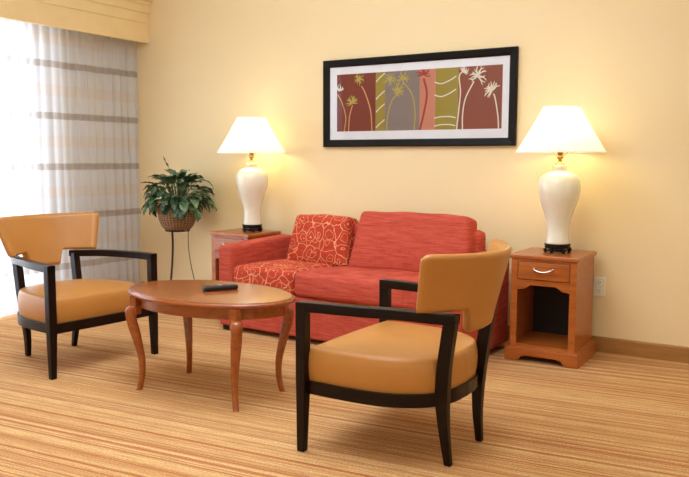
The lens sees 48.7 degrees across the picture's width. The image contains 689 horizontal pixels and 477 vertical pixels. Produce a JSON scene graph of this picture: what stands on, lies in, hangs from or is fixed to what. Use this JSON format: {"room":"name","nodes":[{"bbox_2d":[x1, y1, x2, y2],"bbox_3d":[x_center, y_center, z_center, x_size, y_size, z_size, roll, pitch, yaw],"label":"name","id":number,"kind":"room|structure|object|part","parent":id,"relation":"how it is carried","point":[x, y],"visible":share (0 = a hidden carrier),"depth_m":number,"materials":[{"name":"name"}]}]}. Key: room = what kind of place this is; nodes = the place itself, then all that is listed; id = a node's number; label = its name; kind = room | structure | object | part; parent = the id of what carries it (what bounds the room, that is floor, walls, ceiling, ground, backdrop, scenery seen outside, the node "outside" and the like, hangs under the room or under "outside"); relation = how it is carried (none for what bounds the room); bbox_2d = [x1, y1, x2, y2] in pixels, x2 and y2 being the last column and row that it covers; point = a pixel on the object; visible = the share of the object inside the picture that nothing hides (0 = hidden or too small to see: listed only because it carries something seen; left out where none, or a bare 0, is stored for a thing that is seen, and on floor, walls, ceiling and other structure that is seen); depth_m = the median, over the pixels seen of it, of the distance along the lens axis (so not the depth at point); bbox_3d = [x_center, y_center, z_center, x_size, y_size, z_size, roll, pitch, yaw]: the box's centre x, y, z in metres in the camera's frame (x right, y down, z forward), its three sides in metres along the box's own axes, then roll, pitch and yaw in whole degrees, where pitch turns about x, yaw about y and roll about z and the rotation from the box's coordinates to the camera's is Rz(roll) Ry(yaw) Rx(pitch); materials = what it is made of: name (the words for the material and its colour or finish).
{"room":"hotel room","nodes":[
{"label":"hotel room","id":0,"kind":"room"},
{"bbox_2d":[0,313,688,476],"bbox_3d":[-0.601,1.032,2.132,8.100,0.100,7.120,4,7,31],"label":"floor","id":1,"kind":"structure","parent":0,"point":[612,415],"depth_m":3.55,"materials":[{"name":"carpet"}]},
{"bbox_2d":[0,212,157,379],"bbox_3d":[-1.660,0.292,4.599,0.747,0.855,0.730,5,7,37],"label":"armchair","id":2,"kind":"object","parent":1,"relation":"on","point":[52,307],"visible":0.97,"depth_m":4.52,"materials":[{"name":"orange leather"}]},
{"bbox_3d":[-1.945,0.418,4.604,0.090,0.600,0.072,5,7,37],"label":"leg","id":3,"kind":"part","parent":2,"relation":"part of","materials":[{"name":"brown wood"}]},
{"bbox_3d":[-1.790,0.145,4.328,0.076,0.052,0.664,-5,8,-39],"label":"arm","id":4,"kind":"part","parent":2,"relation":"part of","materials":[{"name":"brown wood"}]},
{"bbox_3d":[-1.859,0.012,4.724,0.244,0.325,0.703,5,7,37],"label":"backrest","id":5,"kind":"part","parent":2,"relation":"part of","materials":[{"name":"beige leather"}]},
{"bbox_3d":[-1.590,0.457,4.130,0.045,0.625,0.046,5,7,37],"label":"leg","id":6,"kind":"part","parent":2,"relation":"part of","materials":[{"name":"brown wood"}]},
{"bbox_3d":[-1.725,0.389,4.889,0.090,0.600,0.072,5,7,37],"label":"leg","id":7,"kind":"part","parent":2,"relation":"part of","materials":[{"name":"brown wood"}]},
{"bbox_2d":[18,279,136,323],"bbox_3d":[-1.611,0.359,4.568,0.579,0.203,0.671,5,7,37],"label":"seat cushion","id":8,"kind":"object","parent":2,"relation":"on","point":[74,301],"depth_m":4.34,"materials":[{"name":"orange leather"}]},
{"bbox_3d":[-1.608,0.451,4.575,0.597,0.053,0.681,5,7,37],"label":"seat rail","id":9,"kind":"part","parent":2,"relation":"part of","materials":[{"name":"brown wood"}]},
{"bbox_3d":[-1.447,0.100,4.772,0.664,0.052,0.076,3,7,24],"label":"arm","id":10,"kind":"part","parent":2,"relation":"part of","materials":[{"name":"brown wood"}]},
{"bbox_3d":[-1.174,0.402,4.668,0.045,0.625,0.046,5,7,37],"label":"leg","id":11,"kind":"part","parent":2,"relation":"part of","materials":[{"name":"brown wood"}]},
{"bbox_2d":[165,230,194,279],"bbox_3d":[-1.387,0.240,6.211,0.302,0.624,0.300,4,7,31],"label":"plant stand","id":12,"kind":"object","parent":1,"relation":"on","point":[171,231],"visible":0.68,"depth_m":6.12,"materials":[{"name":"metal"}]},
{"bbox_3d":[-1.395,0.255,6.100,0.016,0.619,0.100,2,6,17],"label":"leg","id":13,"kind":"part","parent":12,"relation":"part of","materials":[{"name":"metal"}]},
{"bbox_2d":[157,205,195,230],"bbox_3d":[-1.355,-0.169,6.178,0.326,0.196,0.326,4,7,31],"label":"basket","id":14,"kind":"object","parent":12,"relation":"on","point":[185,222],"depth_m":6.06,"materials":[{"name":"wicker"}]},
{"bbox_2d":[140,157,216,230],"bbox_3d":[-1.331,-0.365,6.142,0.622,0.594,0.611,4,7,31],"label":"potted plant","id":15,"kind":"object","parent":12,"relation":"on","point":[180,213],"visible":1,"depth_m":6.06,"materials":[{"name":"green plant"}]},
{"bbox_3d":[-1.231,0.239,6.249,0.100,0.619,0.006,-1,6,-12],"label":"leg","id":16,"kind":"part","parent":12,"relation":"part of","materials":[{"name":"metal"}]},
{"bbox_2d":[125,280,295,411],"bbox_3d":[-0.699,0.529,3.964,1.000,0.521,0.620,4,7,31],"label":"coffee table","id":17,"kind":"object","parent":1,"relation":"on","point":[187,299],"visible":0.98,"depth_m":3.81,"materials":[{"name":"brown wood"}]},
{"bbox_3d":[-1.084,0.566,3.954,0.097,0.446,0.056,0,6,-5],"label":"leg","id":18,"kind":"part","parent":17,"relation":"part of","materials":[{"name":"brown wood"}]},
{"bbox_3d":[-0.880,0.532,4.285,0.056,0.446,0.097,-2,6,-21],"label":"leg","id":19,"kind":"part","parent":17,"relation":"part of","materials":[{"name":"brown wood"}]},
{"bbox_2d":[202,284,237,291],"bbox_3d":[-0.645,0.254,3.955,0.184,0.029,0.052,-3,7,-28],"label":"remote control","id":20,"kind":"object","parent":17,"relation":"on","point":[218,287],"visible":1,"depth_m":3.94,"materials":[{"name":"black plastic"}]},
{"bbox_3d":[-0.513,0.604,3.606,0.056,0.446,0.097,-2,6,-21],"label":"leg","id":21,"kind":"part","parent":17,"relation":"part of","materials":[{"name":"brown wood"}]},
{"bbox_3d":[-0.309,0.571,3.936,0.097,0.446,0.056,0,6,-5],"label":"leg","id":22,"kind":"part","parent":17,"relation":"part of","materials":[{"name":"brown wood"}]},
{"bbox_2d":[210,228,280,280],"bbox_3d":[-0.773,0.263,5.929,0.438,0.642,0.399,5,7,36],"label":"end table","id":23,"kind":"object","parent":1,"relation":"on","point":[221,237],"visible":0.22,"depth_m":5.84,"materials":[{"name":"brown wood"}]},
{"bbox_3d":[-0.867,0.051,5.779,0.304,0.102,0.024,5,7,36],"label":"drawer","id":24,"kind":"part","parent":23,"relation":"part of","materials":[{"name":"brown wood"}]},
{"bbox_2d":[217,117,284,231],"bbox_3d":[-0.713,-0.489,5.849,0.525,0.871,0.525,3,6,23],"label":"table lamp","id":25,"kind":"object","parent":23,"relation":"on","point":[250,136],"visible":1,"depth_m":5.74,"materials":[{"name":"white ceramic"}]},
{"bbox_3d":[-0.712,-0.787,5.818,0.522,0.265,0.522,4,7,31],"label":"lamp shade","id":26,"kind":"part","parent":25,"relation":"part of","materials":[{"name":"fabric"}]},
{"bbox_2d":[219,211,508,348],"bbox_3d":[0.088,0.246,5.103,1.875,0.851,0.757,4,7,34],"label":"sofa","id":27,"kind":"object","parent":1,"relation":"on","point":[326,257],"visible":0.63,"depth_m":5.01,"materials":[{"name":"red fabric"}]},
{"bbox_3d":[-0.818,0.621,5.394,0.060,0.040,0.060,4,7,34],"label":"leg","id":28,"kind":"part","parent":27,"relation":"part of","materials":[{"name":"brown wood"}]},
{"bbox_3d":[-0.634,0.291,5.599,0.132,0.593,0.700,4,7,34],"label":"arm","id":29,"kind":"part","parent":27,"relation":"part of","materials":[{"name":"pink fabric"}]},
{"bbox_2d":[234,259,332,294],"bbox_3d":[-0.389,0.264,5.356,0.530,0.194,0.628,4,7,34],"label":"seat cushion","id":30,"kind":"object","parent":27,"relation":"on","point":[278,273],"depth_m":5.16,"materials":[{"name":"fabric"}]},
{"bbox_2d":[286,214,358,265],"bbox_3d":[-0.153,0.018,5.502,0.549,0.388,0.239,4,7,34],"label":"cushion","id":31,"kind":"object","parent":27,"relation":"on","point":[327,239],"depth_m":5.39,"materials":[{"name":"fabric"}]},
{"bbox_2d":[295,266,418,309],"bbox_3d":[0.259,0.310,4.912,1.036,0.197,0.628,4,7,34],"label":"seat cushion","id":32,"kind":"object","parent":27,"relation":"on","point":[354,285],"depth_m":4.77,"materials":[{"name":"red fabric"}]},
{"bbox_2d":[349,211,476,271],"bbox_3d":[0.453,0.039,5.084,0.907,0.432,0.246,4,7,34],"label":"cushion","id":33,"kind":"object","parent":27,"relation":"on","point":[399,241],"depth_m":5.00,"materials":[{"name":"red fabric"}]},
{"bbox_3d":[0.288,0.258,5.339,1.460,0.710,0.145,4,7,34],"label":"frame","id":34,"kind":"part","parent":27,"relation":"part of","materials":[{"name":"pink fabric"}]},
{"bbox_3d":[0.789,0.397,4.625,0.162,0.593,0.700,4,7,34],"label":"arm","id":35,"kind":"part","parent":27,"relation":"part of","materials":[{"name":"pink fabric"}]},
{"bbox_2d":[295,239,511,466],"bbox_3d":[0.310,0.443,3.208,0.747,0.855,0.730,4,7,32],"label":"armchair","id":36,"kind":"object","parent":1,"relation":"on","point":[386,363],"visible":1,"depth_m":2.98,"materials":[{"name":"orange leather"}]},
{"bbox_3d":[-0.170,0.566,3.120,0.045,0.625,0.046,4,7,32],"label":"leg","id":37,"kind":"part","parent":36,"relation":"part of","materials":[{"name":"brown wood"}]},
{"bbox_3d":[0.116,0.291,2.981,0.664,0.052,0.076,2,6,19],"label":"arm","id":38,"kind":"part","parent":36,"relation":"part of","materials":[{"name":"brown wood"}]},
{"bbox_3d":[0.196,0.507,3.693,0.045,0.625,0.046,4,7,32],"label":"leg","id":39,"kind":"part","parent":36,"relation":"part of","materials":[{"name":"brown wood"}]},
{"bbox_3d":[0.253,0.594,3.259,0.597,0.053,0.681,4,7,32],"label":"seat rail","id":40,"kind":"part","parent":36,"relation":"part of","materials":[{"name":"brown wood"}]},
{"bbox_2d":[309,320,477,393],"bbox_3d":[0.257,0.503,3.248,0.579,0.203,0.671,4,7,32],"label":"seat cushion","id":41,"kind":"object","parent":36,"relation":"on","point":[386,356],"depth_m":3.03,"materials":[{"name":"orange leather"}]},
{"bbox_3d":[0.418,0.243,3.453,0.076,0.052,0.664,-6,8,-44],"label":"arm","id":42,"kind":"part","parent":36,"relation":"part of","materials":[{"name":"brown wood"}]},
{"bbox_3d":[0.399,0.598,2.952,0.090,0.600,0.072,4,7,32],"label":"leg","id":43,"kind":"part","parent":36,"relation":"part of","materials":[{"name":"brown wood"}]},
{"bbox_3d":[0.523,0.194,3.046,0.244,0.325,0.703,4,7,32],"label":"backrest","id":44,"kind":"part","parent":36,"relation":"part of","materials":[{"name":"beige leather"}]},
{"bbox_3d":[0.592,0.567,3.255,0.090,0.600,0.072,4,7,32],"label":"leg","id":45,"kind":"part","parent":36,"relation":"part of","materials":[{"name":"brown wood"}]},
{"bbox_2d":[504,247,596,368],"bbox_3d":[1.262,0.404,4.638,0.438,0.642,0.449,4,7,31],"label":"end table","id":46,"kind":"object","parent":1,"relation":"on","point":[551,304],"visible":0.98,"depth_m":4.55,"materials":[{"name":"brown wood"}]},
{"bbox_3d":[1.154,0.189,4.436,0.126,0.027,0.030,4,7,31],"label":"handle","id":47,"kind":"part","parent":46,"relation":"part of","materials":[{"name":"silver metal"}]},
{"bbox_3d":[1.167,0.194,4.459,0.304,0.102,0.024,4,7,31],"label":"drawer","id":48,"kind":"part","parent":46,"relation":"part of","materials":[{"name":"brown wood"}]},
{"bbox_3d":[1.365,0.357,4.801,0.350,0.522,0.014,4,7,31],"label":"panel","id":49,"kind":"part","parent":46,"relation":"part of","materials":[{"name":"brown wood"}]},
{"bbox_2d":[516,105,606,253],"bbox_3d":[1.290,-0.350,4.569,0.525,0.871,0.525,2,6,17],"label":"table lamp","id":50,"kind":"object","parent":46,"relation":"on","point":[560,129],"visible":1,"depth_m":4.46,"materials":[{"name":"white ceramic"}]},
{"bbox_3d":[1.290,-0.648,4.538,0.522,0.265,0.522,4,7,31],"label":"lamp shade","id":51,"kind":"part","parent":50,"relation":"part of","materials":[{"name":"fabric"}]},
{"bbox_2d":[137,0,688,346],"bbox_3d":[1.235,-0.789,4.941,8.100,2.950,0.120,4,7,31],"label":"wall","id":52,"kind":"structure","parent":0,"point":[204,65],"depth_m":5.18,"materials":[{"name":"paint"}]},
{"bbox_2d":[0,18,141,317],"bbox_3d":[-2.701,-0.521,5.319,0.091,2.285,3.388,4,7,31],"label":"sheer curtain","id":53,"kind":"object","parent":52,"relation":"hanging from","point":[69,137],"visible":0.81,"depth_m":6.11,"materials":[{"name":"fabric"}]},
{"bbox_2d":[141,281,688,363],"bbox_3d":[1.345,0.646,4.942,7.750,0.096,0.014,4,7,31],"label":"baseboard","id":54,"kind":"structure","parent":52,"relation":"attached to","point":[657,351],"depth_m":4.65,"materials":[{"name":"laminate"}]},
{"bbox_2d":[323,46,518,146],"bbox_3d":[0.479,-0.959,5.299,1.484,0.632,0.032,4,7,31],"label":"framed print","id":55,"kind":"object","parent":52,"relation":"attached to","point":[462,97],"visible":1,"depth_m":5.26,"materials":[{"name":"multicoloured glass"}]},
{"bbox_2d":[593,277,605,296],"bbox_3d":[1.591,0.301,4.755,0.074,0.120,0.011,4,7,31],"label":"wall outlet","id":56,"kind":"object","parent":52,"relation":"attached to","point":[599,284],"visible":0.98,"depth_m":4.75,"materials":[{"name":"beige plastic"}]},
{"bbox_3d":[-3.845,-0.694,3.886,0.150,2.950,7.000,4,7,31],"label":"wall","id":57,"kind":"structure","parent":0,"visible":0},
{"bbox_2d":[0,0,153,42],"bbox_3d":[-2.836,-1.714,4.928,0.370,0.390,4.000,4,7,31],"label":"valance","id":58,"kind":"object","parent":57,"relation":"attached to","point":[120,19],"depth_m":6.03,"materials":[{"name":"paint"}]}
]}

